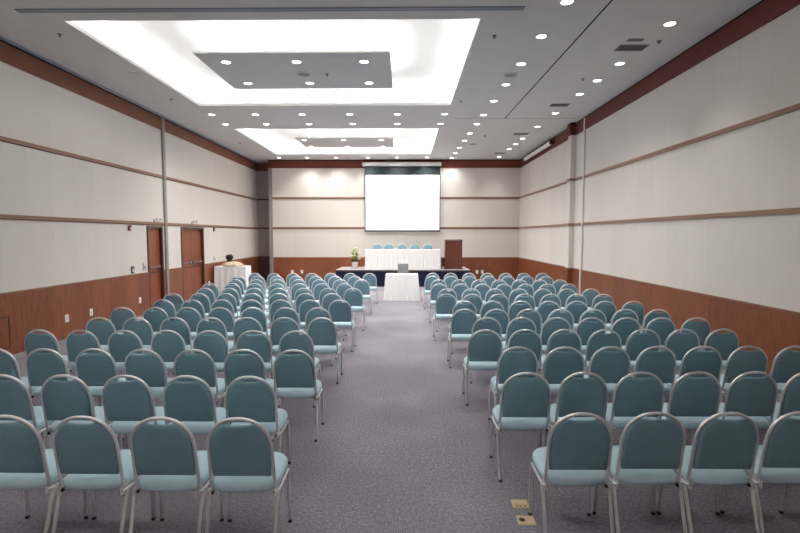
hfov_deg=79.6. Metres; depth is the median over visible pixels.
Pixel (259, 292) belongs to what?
banquet chair
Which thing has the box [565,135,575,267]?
pilaster
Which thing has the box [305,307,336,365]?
banquet chair
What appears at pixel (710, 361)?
banquet chair
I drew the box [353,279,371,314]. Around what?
banquet chair
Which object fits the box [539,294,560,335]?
banquet chair
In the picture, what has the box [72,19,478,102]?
cove
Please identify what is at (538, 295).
banquet chair
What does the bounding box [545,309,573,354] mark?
banquet chair
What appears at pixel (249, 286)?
banquet chair
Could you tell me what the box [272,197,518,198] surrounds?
trim
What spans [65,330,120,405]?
banquet chair
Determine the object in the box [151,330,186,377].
banquet chair
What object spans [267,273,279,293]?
banquet chair
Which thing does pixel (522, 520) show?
socket
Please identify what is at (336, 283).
banquet chair
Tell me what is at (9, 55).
trim
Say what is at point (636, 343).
banquet chair
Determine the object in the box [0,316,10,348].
trim
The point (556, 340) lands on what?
banquet chair
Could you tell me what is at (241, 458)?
banquet chair
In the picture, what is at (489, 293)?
banquet chair
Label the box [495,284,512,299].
banquet chair
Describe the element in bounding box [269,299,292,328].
banquet chair
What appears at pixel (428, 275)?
banquet chair
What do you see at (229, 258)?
bouquet
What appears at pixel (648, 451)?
banquet chair
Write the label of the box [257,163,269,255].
wall
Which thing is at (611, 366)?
banquet chair
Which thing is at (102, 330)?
banquet chair
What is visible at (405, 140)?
cove
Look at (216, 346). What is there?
banquet chair
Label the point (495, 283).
banquet chair
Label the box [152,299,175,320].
banquet chair
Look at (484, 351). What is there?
banquet chair
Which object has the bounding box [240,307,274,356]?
banquet chair
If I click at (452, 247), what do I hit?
lectern
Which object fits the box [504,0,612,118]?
trim
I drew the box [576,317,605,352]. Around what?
banquet chair
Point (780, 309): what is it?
trim
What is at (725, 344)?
banquet chair
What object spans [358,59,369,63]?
recessed light
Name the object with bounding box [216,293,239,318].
banquet chair
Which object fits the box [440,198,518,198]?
trim
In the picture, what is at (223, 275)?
buffet table
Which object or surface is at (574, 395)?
banquet chair
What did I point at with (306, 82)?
recessed light
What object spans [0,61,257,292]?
wall
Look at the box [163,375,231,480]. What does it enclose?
banquet chair
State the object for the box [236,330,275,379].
banquet chair
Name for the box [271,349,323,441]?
banquet chair
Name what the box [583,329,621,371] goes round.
banquet chair
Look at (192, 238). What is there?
door
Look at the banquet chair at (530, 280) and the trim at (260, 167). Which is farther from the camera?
the trim at (260, 167)
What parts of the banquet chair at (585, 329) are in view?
seat, backrest, frame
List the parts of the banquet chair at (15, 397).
backrest, frame, seat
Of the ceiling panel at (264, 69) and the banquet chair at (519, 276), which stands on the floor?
the banquet chair at (519, 276)
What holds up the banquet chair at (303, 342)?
on the floor
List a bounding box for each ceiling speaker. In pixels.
[296,71,310,76]
[503,72,517,76]
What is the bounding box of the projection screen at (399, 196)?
[362,162,440,231]
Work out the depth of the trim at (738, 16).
8.90 m
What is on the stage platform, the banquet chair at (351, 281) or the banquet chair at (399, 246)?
the banquet chair at (399, 246)
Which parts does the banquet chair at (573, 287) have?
backrest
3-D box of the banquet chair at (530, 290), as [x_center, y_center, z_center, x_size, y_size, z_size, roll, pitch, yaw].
[2.930,0.843,11.432,0.464,0.920,0.543,0,4,0]
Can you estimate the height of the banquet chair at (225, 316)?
0.920 m
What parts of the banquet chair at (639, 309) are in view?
backrest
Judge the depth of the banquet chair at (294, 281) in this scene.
12.28 m
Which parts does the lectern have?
panel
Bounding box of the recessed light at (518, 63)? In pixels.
[515,62,526,65]
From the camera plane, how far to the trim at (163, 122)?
13.39 m
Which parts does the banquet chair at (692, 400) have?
seat, leg, frame, backrest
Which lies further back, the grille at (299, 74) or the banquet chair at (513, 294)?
the banquet chair at (513, 294)
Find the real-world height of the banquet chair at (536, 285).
0.920 m
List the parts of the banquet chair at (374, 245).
backrest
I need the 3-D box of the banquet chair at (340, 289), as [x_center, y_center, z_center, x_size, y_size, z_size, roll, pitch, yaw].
[-1.303,0.837,11.519,0.464,0.920,0.543,0,4,0]
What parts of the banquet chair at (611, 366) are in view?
seat, frame, backrest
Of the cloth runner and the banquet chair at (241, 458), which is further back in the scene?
the cloth runner
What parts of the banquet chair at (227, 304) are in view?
backrest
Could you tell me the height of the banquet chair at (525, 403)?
0.920 m
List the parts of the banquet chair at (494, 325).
backrest, frame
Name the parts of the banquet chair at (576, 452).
leg, leg, seat, seat frame, frame, backrest, leg, leg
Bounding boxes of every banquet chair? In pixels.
[0,349,38,391]
[0,374,54,434]
[0,415,88,532]
[24,329,74,376]
[25,348,94,405]
[40,374,122,449]
[52,415,155,532]
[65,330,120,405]
[75,348,125,438]
[86,317,116,352]
[102,375,171,448]
[108,330,143,370]
[110,307,136,333]
[121,317,168,374]
[122,349,172,440]
[129,416,223,532]
[142,307,168,334]
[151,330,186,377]
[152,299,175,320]
[160,317,192,373]
[163,293,183,312]
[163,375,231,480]
[174,349,227,406]
[175,307,201,338]
[181,299,207,320]
[189,293,210,317]
[193,330,228,371]
[196,288,215,304]
[196,317,236,353]
[201,283,218,298]
[205,417,291,532]
[207,307,234,338]
[210,299,237,321]
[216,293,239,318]
[220,288,240,310]
[224,283,241,304]
[224,349,277,407]
[225,376,290,463]
[228,279,244,298]
[232,276,246,292]
[233,317,272,374]
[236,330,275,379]
[240,299,269,327]
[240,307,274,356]
[242,293,268,319]
[245,288,268,310]
[246,283,267,304]
[248,273,260,284]
[249,279,267,298]
[251,276,267,293]
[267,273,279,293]
[267,283,289,319]
[268,293,289,328]
[269,288,292,307]
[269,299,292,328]
[269,317,300,378]
[270,276,288,293]
[270,279,289,299]
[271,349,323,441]
[272,307,303,356]
[278,330,320,407]
[286,273,299,289]
[289,276,303,305]
[290,279,306,303]
[291,283,306,309]
[294,288,313,311]
[295,293,315,315]
[299,300,321,330]
[305,273,318,288]
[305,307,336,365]
[307,317,342,383]
[309,276,322,290]
[311,279,326,292]
[313,283,330,302]
[319,288,338,330]
[322,293,346,339]
[324,273,337,284]
[328,276,341,289]
[328,300,355,351]
[332,279,347,290]
[336,283,355,320]
[342,288,365,330]
[343,273,356,281]
[347,276,364,306]
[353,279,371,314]
[362,273,377,303]
[372,243,381,248]
[384,243,393,248]
[397,243,406,248]
[410,243,419,248]
[423,243,432,248]
[423,276,439,308]
[424,273,439,303]
[429,279,446,314]
[429,284,448,322]
[433,294,456,340]
[435,288,456,331]
[444,273,457,278]
[444,276,457,290]
[447,309,477,367]
[449,301,476,353]
[451,279,466,290]
[452,284,469,303]
[461,288,480,300]
[461,294,482,318]
[462,273,475,279]
[462,329,502,405]
[463,276,476,290]
[467,317,501,382]
[471,279,486,290]
[474,284,490,303]
[480,273,492,281]
[480,301,503,319]
[482,309,509,340]
[483,276,495,287]
[485,288,503,302]
[488,294,508,312]
[488,346,540,436]
[489,372,550,481]
[491,279,506,290]
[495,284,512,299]
[498,273,511,281]
[501,276,514,285]
[502,301,532,341]
[503,317,536,351]
[507,288,527,313]
[507,329,541,374]
[511,279,527,290]
[514,294,534,311]
[516,273,529,281]
[516,284,533,296]
[516,309,542,366]
[519,276,533,285]
[528,412,614,532]
[532,280,547,292]
[533,288,552,309]
[535,273,548,281]
[536,301,560,324]
[538,317,570,374]
[538,329,581,373]
[539,276,552,285]
[539,284,555,296]
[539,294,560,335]
[541,346,584,393]
[541,372,610,481]
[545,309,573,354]
[552,280,567,294]
[557,289,576,311]
[560,284,576,295]
[564,301,588,329]
[565,294,586,307]
[575,309,606,331]
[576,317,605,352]
[581,289,599,311]
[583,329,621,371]
[584,346,629,394]
[591,294,613,311]
[592,301,616,328]
[592,412,687,532]
[602,371,664,432]
[606,309,638,333]
[610,317,640,349]
[620,301,644,328]
[625,329,660,369]
[630,317,675,373]
[630,346,676,393]
[641,309,670,332]
[655,371,720,445]
[657,412,760,532]
[664,329,699,402]
[666,346,721,402]
[677,317,710,373]
[696,371,777,429]
[703,329,738,369]
[720,346,768,429]
[720,411,799,532]
[762,373,799,423]
[769,346,799,392]
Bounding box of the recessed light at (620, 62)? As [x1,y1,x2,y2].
[613,61,625,65]
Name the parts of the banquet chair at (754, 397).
seat, frame, backrest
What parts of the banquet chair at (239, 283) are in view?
backrest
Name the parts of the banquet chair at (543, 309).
frame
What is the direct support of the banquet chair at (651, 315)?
on the floor
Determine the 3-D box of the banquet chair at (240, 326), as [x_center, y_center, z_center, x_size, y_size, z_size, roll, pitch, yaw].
[-2.107,1.142,6.873,0.464,0.920,0.543,0,4,1]
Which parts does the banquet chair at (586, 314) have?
backrest, frame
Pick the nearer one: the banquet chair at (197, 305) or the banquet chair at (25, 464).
the banquet chair at (25, 464)
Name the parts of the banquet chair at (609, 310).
frame, backrest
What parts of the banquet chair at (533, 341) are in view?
backrest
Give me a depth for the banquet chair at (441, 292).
10.18 m
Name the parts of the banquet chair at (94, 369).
backrest, frame, seat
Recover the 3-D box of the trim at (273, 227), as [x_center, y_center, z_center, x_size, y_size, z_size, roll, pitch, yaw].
[-0.200,-1.689,20.923,10.720,0.070,0.030,0,4,1]
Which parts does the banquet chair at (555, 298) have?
frame, backrest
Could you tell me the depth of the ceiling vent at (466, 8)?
6.91 m
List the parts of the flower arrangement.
pot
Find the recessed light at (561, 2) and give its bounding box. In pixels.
[559,0,574,5]
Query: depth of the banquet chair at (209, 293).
10.32 m
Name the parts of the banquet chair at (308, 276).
backrest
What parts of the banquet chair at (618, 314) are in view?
backrest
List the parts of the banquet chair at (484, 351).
leg, leg, seat frame, seat, backrest, frame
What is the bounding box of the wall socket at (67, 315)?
[65,314,68,321]
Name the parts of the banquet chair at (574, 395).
leg, seat, frame, backrest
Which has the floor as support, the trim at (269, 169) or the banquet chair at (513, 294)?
the banquet chair at (513, 294)
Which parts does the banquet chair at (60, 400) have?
leg, backrest, frame, seat frame, seat, leg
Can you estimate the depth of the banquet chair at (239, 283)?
12.31 m
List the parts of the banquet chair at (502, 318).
backrest, frame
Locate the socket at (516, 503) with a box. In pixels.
[511,499,527,507]
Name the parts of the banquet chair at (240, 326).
backrest, frame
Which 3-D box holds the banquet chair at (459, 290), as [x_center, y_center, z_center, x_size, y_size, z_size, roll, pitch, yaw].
[1.425,0.843,11.440,0.464,0.920,0.543,0,4,0]
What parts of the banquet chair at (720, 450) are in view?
leg, leg, seat, seat frame, leg, frame, backrest, leg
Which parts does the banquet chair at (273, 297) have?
frame, backrest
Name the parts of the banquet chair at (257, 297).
backrest, frame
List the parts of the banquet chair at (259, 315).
backrest, frame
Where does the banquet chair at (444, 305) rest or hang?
on the floor
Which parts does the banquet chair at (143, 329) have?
backrest, frame, seat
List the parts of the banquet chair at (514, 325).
backrest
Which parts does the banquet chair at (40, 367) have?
backrest, frame, seat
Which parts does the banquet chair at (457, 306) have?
backrest, frame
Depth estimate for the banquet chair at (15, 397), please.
3.94 m
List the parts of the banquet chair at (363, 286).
backrest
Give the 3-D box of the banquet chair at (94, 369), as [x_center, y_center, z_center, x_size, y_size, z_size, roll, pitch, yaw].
[-3.068,1.261,5.058,0.464,0.920,0.543,0,4,1]
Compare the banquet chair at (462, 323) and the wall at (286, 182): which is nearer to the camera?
the banquet chair at (462, 323)
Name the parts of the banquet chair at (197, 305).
backrest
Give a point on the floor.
(399, 447)
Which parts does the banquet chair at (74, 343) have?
backrest, frame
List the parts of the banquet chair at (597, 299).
backrest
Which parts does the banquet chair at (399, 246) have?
backrest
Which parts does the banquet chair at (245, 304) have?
backrest, frame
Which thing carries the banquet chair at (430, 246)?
on the stage platform
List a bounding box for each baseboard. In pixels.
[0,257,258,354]
[259,256,269,279]
[273,257,517,281]
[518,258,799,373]
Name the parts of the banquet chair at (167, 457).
leg, leg, backrest, frame, seat frame, seat, leg, leg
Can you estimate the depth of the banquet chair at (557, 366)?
4.90 m
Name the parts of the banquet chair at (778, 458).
leg, seat frame, leg, seat, frame, backrest, leg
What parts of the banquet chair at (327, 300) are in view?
backrest, frame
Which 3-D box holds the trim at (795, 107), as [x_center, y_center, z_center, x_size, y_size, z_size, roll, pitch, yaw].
[4.971,-2.238,9.518,0.180,0.070,22.600,0,4,1]
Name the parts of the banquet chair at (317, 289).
backrest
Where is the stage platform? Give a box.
[335,267,470,286]
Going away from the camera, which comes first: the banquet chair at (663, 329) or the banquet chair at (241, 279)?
the banquet chair at (663, 329)
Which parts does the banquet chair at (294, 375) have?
leg, backrest, frame, seat, seat frame, leg, leg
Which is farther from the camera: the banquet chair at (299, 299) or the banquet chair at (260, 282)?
the banquet chair at (260, 282)
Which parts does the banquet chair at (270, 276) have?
backrest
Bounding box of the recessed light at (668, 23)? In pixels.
[662,20,677,26]
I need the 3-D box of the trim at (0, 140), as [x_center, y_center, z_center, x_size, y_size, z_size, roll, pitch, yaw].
[-6.628,-2.234,10.102,0.012,0.015,23.500,0,4,1]
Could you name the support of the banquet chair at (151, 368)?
on the floor
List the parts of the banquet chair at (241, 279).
backrest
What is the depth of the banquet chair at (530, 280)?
13.27 m
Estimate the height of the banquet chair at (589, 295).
0.920 m
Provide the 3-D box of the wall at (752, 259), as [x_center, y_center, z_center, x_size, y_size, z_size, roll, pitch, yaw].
[5.166,-1.294,10.028,0.200,5.370,23.900,0,4,1]
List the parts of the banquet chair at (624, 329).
frame, backrest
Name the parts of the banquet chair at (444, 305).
seat, backrest, frame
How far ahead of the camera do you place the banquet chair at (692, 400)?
4.02 m
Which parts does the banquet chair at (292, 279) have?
backrest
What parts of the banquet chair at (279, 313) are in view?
backrest, frame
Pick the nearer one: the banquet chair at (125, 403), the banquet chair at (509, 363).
the banquet chair at (125, 403)
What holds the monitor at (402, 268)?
on the table at (402, 287)
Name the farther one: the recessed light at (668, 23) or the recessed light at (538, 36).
the recessed light at (538, 36)
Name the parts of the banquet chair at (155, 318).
backrest, frame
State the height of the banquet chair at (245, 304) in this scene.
0.920 m
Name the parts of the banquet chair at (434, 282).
backrest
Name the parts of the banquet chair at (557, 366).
seat, frame, backrest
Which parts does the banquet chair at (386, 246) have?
backrest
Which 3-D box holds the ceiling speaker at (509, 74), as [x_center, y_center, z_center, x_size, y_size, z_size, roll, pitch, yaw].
[2.244,-3.888,9.741,0.300,0.016,0.300,0,4,1]
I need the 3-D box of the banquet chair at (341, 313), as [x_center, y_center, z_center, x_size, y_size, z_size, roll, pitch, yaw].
[-1.051,1.024,8.666,0.464,0.920,0.543,0,4,1]
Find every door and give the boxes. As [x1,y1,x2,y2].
[146,226,164,309]
[180,227,204,301]
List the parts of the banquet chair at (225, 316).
backrest, frame, seat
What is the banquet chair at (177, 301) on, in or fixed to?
on the floor
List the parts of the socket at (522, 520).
lid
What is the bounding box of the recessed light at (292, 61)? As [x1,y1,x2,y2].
[291,60,301,63]
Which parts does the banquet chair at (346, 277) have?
backrest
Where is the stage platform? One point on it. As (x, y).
(380, 274)
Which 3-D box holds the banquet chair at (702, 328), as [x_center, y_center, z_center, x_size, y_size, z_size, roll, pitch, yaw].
[4.088,1.144,6.851,0.464,0.920,0.543,0,4,1]
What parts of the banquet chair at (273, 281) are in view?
backrest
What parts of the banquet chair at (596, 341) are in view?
seat, backrest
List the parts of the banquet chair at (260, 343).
backrest, seat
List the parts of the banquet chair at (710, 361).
seat, frame, backrest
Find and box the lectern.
[444,239,462,268]
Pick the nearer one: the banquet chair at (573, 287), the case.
the banquet chair at (573, 287)
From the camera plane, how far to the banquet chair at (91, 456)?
3.06 m
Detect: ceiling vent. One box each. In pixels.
[14,6,524,12]
[513,133,528,134]
[549,104,569,106]
[614,45,648,50]
[626,38,644,41]
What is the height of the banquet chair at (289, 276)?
0.920 m
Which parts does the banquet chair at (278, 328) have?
seat, backrest, frame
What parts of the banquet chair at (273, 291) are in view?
backrest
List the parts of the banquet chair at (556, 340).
seat, backrest, frame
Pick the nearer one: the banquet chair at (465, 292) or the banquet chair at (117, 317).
the banquet chair at (117, 317)
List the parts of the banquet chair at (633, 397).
seat, backrest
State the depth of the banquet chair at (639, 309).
8.26 m
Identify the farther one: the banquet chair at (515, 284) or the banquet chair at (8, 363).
the banquet chair at (515, 284)
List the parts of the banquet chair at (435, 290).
backrest, frame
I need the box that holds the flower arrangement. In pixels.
[350,247,359,268]
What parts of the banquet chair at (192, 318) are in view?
backrest, frame, seat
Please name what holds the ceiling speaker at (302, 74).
attached to the ceiling panel at (264, 69)
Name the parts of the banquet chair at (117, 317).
backrest, frame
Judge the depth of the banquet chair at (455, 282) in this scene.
12.23 m
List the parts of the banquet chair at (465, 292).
backrest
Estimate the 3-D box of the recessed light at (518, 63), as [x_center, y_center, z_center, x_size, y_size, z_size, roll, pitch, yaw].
[2.303,-3.851,9.132,0.216,0.011,0.216,0,4,1]
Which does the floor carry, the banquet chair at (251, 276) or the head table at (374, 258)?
the banquet chair at (251, 276)
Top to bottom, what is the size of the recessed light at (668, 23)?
0.011 m
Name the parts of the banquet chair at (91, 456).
leg, backrest, frame, leg, seat frame, seat, leg, leg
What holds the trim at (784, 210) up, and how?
attached to the wall at (752, 259)
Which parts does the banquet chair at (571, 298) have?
backrest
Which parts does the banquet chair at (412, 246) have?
backrest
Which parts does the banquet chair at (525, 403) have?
leg, leg, seat, seat frame, frame, backrest, leg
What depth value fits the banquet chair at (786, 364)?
4.93 m
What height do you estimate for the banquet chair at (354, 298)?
0.920 m
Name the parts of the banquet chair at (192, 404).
backrest, frame, seat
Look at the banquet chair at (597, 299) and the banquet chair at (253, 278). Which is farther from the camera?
the banquet chair at (253, 278)
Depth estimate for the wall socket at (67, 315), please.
9.53 m
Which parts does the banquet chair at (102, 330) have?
backrest, frame, seat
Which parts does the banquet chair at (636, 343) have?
seat, backrest, frame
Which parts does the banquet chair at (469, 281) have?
backrest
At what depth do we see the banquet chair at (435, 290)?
11.22 m
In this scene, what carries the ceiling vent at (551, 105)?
in the ceiling
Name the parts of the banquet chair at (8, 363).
backrest, frame, seat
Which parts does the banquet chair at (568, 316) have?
frame, backrest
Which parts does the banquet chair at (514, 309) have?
backrest, frame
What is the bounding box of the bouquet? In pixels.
[226,254,233,261]
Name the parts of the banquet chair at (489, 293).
backrest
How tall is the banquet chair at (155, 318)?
0.920 m
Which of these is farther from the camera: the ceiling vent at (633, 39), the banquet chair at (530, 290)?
the banquet chair at (530, 290)
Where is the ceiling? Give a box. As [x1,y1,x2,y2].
[0,0,760,162]
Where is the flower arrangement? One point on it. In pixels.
(355, 261)
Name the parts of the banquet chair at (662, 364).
seat, backrest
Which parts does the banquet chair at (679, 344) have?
seat, backrest, frame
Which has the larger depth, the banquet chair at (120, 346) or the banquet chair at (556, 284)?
the banquet chair at (556, 284)
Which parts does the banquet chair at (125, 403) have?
leg, backrest, frame, seat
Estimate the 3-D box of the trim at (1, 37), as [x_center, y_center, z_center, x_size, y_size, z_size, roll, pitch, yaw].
[-6.534,-3.903,9.991,0.080,0.020,23.500,0,4,1]
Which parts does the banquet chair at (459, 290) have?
backrest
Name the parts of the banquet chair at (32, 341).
backrest, frame, seat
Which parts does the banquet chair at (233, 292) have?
backrest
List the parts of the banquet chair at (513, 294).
backrest, frame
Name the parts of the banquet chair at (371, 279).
backrest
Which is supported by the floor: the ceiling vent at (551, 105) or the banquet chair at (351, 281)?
the banquet chair at (351, 281)
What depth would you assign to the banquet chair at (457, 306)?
8.28 m
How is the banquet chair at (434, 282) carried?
on the floor
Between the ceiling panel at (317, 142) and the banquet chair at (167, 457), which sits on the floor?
the banquet chair at (167, 457)
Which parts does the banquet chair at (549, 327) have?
seat, frame, backrest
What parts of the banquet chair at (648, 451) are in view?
leg, leg, seat, seat frame, frame, backrest, leg, leg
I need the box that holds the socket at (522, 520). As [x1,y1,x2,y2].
[516,515,535,524]
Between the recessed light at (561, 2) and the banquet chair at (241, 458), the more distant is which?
the recessed light at (561, 2)
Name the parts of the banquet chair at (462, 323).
leg, leg, seat, frame, backrest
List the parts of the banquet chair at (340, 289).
backrest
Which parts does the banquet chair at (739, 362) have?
seat, frame, backrest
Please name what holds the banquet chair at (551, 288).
on the floor
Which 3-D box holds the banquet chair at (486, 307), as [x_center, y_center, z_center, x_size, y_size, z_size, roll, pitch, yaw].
[1.599,1.034,8.525,0.464,0.920,0.543,0,4,1]
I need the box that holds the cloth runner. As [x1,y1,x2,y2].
[222,261,243,266]
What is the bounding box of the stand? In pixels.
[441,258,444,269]
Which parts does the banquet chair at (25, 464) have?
backrest, leg, frame, seat, leg, seat frame, leg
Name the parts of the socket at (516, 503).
lid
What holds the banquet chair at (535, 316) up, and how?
on the floor
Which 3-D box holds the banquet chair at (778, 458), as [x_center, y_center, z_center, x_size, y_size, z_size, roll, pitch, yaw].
[2.598,1.374,3.345,0.464,0.920,0.543,0,4,1]
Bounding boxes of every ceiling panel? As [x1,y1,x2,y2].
[192,33,392,88]
[295,129,393,147]
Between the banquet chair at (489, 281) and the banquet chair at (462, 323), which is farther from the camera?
the banquet chair at (489, 281)
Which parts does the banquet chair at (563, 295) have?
backrest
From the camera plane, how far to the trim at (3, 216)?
10.58 m
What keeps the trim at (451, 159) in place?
attached to the wall at (286, 182)
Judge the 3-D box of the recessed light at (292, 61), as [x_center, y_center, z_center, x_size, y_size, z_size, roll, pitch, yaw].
[-1.944,-3.843,9.021,0.216,0.011,0.216,0,4,1]
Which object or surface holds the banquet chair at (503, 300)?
on the floor
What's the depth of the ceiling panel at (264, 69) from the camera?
9.33 m
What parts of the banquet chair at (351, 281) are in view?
backrest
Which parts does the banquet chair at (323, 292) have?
backrest, frame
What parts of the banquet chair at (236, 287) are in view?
backrest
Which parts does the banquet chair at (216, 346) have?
backrest, frame, seat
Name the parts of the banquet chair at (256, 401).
backrest, frame, seat, seat frame, leg, leg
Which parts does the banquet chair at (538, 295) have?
backrest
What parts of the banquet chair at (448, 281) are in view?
backrest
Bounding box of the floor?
[0,280,799,532]
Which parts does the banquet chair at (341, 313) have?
backrest, frame, seat, leg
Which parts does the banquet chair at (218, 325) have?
backrest, seat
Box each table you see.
[214,266,250,293]
[365,249,440,268]
[383,273,419,300]
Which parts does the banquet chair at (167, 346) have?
backrest, seat, frame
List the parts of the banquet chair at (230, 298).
backrest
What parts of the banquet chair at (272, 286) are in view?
backrest, frame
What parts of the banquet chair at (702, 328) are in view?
frame, backrest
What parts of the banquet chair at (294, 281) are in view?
backrest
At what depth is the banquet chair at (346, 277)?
14.27 m
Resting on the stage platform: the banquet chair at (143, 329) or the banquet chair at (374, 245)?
the banquet chair at (374, 245)
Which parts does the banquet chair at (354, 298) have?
backrest, frame, seat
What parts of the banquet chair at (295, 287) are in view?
backrest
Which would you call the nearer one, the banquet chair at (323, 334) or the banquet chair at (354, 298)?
the banquet chair at (323, 334)
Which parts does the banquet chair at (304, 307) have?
backrest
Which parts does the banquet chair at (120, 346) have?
seat, backrest, frame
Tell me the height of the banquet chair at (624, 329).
0.920 m
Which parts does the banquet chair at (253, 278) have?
backrest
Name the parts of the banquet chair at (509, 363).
leg, leg, seat, frame, backrest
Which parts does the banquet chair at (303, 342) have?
backrest, frame, seat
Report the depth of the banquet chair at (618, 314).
7.35 m
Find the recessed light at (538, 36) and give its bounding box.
[535,33,547,38]
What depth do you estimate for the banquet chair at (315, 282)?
12.28 m
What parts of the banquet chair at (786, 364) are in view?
seat, frame, backrest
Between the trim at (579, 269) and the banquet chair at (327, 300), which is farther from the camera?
the trim at (579, 269)
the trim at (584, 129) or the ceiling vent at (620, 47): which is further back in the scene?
the trim at (584, 129)
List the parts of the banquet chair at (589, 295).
backrest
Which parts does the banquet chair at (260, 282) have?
backrest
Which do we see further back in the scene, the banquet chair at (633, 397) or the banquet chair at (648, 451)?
the banquet chair at (633, 397)
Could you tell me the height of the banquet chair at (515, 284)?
0.920 m
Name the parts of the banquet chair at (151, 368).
backrest, frame, seat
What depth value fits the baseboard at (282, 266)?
21.04 m
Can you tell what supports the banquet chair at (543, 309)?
on the floor
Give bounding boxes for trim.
[0,35,257,162]
[0,39,256,163]
[0,41,256,170]
[0,136,257,199]
[0,140,253,199]
[0,214,257,228]
[0,218,246,228]
[0,256,258,294]
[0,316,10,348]
[161,117,169,294]
[257,164,267,170]
[268,159,519,160]
[268,160,519,167]
[268,168,273,274]
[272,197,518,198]
[273,227,518,228]
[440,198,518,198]
[492,118,575,118]
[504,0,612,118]
[518,257,799,313]
[519,103,799,198]
[519,207,799,228]
[520,0,764,159]
[520,0,799,167]
[579,269,580,295]
[580,118,585,268]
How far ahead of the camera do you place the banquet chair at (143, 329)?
6.64 m
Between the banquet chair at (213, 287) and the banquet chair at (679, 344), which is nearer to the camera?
the banquet chair at (679, 344)
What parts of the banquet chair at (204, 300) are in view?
backrest, frame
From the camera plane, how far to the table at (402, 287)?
14.92 m
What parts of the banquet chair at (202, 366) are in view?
backrest, frame, seat, seat frame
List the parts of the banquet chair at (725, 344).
frame, backrest, seat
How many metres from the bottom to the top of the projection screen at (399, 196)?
2.970 m
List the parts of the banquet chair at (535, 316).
backrest, frame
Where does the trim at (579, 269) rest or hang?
attached to the wall at (752, 259)
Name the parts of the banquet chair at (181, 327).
backrest, frame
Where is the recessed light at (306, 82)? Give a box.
[305,81,314,84]
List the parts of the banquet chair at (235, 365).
backrest, frame, seat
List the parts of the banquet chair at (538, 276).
backrest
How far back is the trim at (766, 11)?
8.28 m
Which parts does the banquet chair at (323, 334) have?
backrest, frame, seat, seat frame, leg, leg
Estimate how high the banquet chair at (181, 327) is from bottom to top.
0.920 m
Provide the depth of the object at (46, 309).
9.76 m
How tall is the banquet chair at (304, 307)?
0.920 m
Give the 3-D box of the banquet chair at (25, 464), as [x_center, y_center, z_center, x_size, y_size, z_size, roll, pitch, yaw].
[-2.491,1.378,3.279,0.464,0.920,0.543,0,4,1]
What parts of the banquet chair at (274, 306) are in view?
backrest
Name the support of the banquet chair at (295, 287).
on the floor
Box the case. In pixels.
[523,139,554,160]
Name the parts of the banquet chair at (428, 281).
backrest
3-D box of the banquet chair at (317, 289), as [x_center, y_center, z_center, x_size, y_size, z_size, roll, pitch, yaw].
[-1.833,0.837,11.526,0.464,0.920,0.543,0,4,1]
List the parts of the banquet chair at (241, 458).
leg, leg, backrest, frame, seat frame, seat, leg, leg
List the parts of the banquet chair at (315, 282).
backrest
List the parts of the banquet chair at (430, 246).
backrest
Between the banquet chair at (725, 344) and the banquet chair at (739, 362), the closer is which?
the banquet chair at (739, 362)
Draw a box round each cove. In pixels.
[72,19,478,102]
[238,128,437,152]
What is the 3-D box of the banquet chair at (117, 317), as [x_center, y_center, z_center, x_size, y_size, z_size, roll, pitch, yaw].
[-4.375,1.081,7.802,0.464,0.920,0.543,0,4,0]
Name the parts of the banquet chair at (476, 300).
backrest, frame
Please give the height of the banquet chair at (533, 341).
0.920 m
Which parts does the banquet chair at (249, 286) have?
backrest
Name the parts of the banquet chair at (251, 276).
backrest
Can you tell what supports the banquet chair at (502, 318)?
on the floor
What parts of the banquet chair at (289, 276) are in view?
backrest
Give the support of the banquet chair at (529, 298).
on the floor
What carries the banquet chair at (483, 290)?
on the floor
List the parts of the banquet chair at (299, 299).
backrest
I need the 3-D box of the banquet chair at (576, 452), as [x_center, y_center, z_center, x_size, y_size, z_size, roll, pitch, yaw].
[1.168,1.375,3.319,0.464,0.920,0.543,0,4,1]
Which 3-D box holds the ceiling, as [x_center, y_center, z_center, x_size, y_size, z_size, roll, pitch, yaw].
[-0.783,-3.946,9.973,12.300,0.070,24.000,0,4,1]
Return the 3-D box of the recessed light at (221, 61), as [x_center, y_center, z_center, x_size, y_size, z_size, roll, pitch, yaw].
[-3.274,-3.844,9.036,0.216,0.011,0.216,0,4,1]
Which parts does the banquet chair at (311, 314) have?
backrest, frame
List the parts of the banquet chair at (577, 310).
backrest, frame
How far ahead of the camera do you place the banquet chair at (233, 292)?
10.30 m
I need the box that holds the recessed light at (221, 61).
[220,60,231,63]
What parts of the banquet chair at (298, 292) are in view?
backrest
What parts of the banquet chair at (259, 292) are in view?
backrest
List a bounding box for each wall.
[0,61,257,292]
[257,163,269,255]
[272,168,519,256]
[519,5,799,311]
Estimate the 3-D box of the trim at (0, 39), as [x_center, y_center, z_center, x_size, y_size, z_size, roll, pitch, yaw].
[-6.628,-3.890,9.993,0.012,0.045,23.500,0,4,1]
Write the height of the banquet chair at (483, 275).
0.920 m
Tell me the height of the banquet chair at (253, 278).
0.920 m
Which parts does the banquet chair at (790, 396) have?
seat, frame, backrest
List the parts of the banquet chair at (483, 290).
backrest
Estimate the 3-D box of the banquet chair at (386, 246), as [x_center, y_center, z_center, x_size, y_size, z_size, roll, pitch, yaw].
[-0.459,-0.454,20.195,0.487,1.031,0.570,0,4,0]
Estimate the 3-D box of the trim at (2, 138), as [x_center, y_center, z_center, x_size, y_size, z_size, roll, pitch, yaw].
[-6.619,-2.276,10.099,0.030,0.070,23.500,0,4,1]
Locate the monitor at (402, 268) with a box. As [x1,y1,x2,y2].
[398,264,407,274]
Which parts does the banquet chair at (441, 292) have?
frame, backrest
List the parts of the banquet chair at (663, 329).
backrest, frame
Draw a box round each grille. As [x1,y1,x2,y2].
[298,73,309,76]
[504,73,516,76]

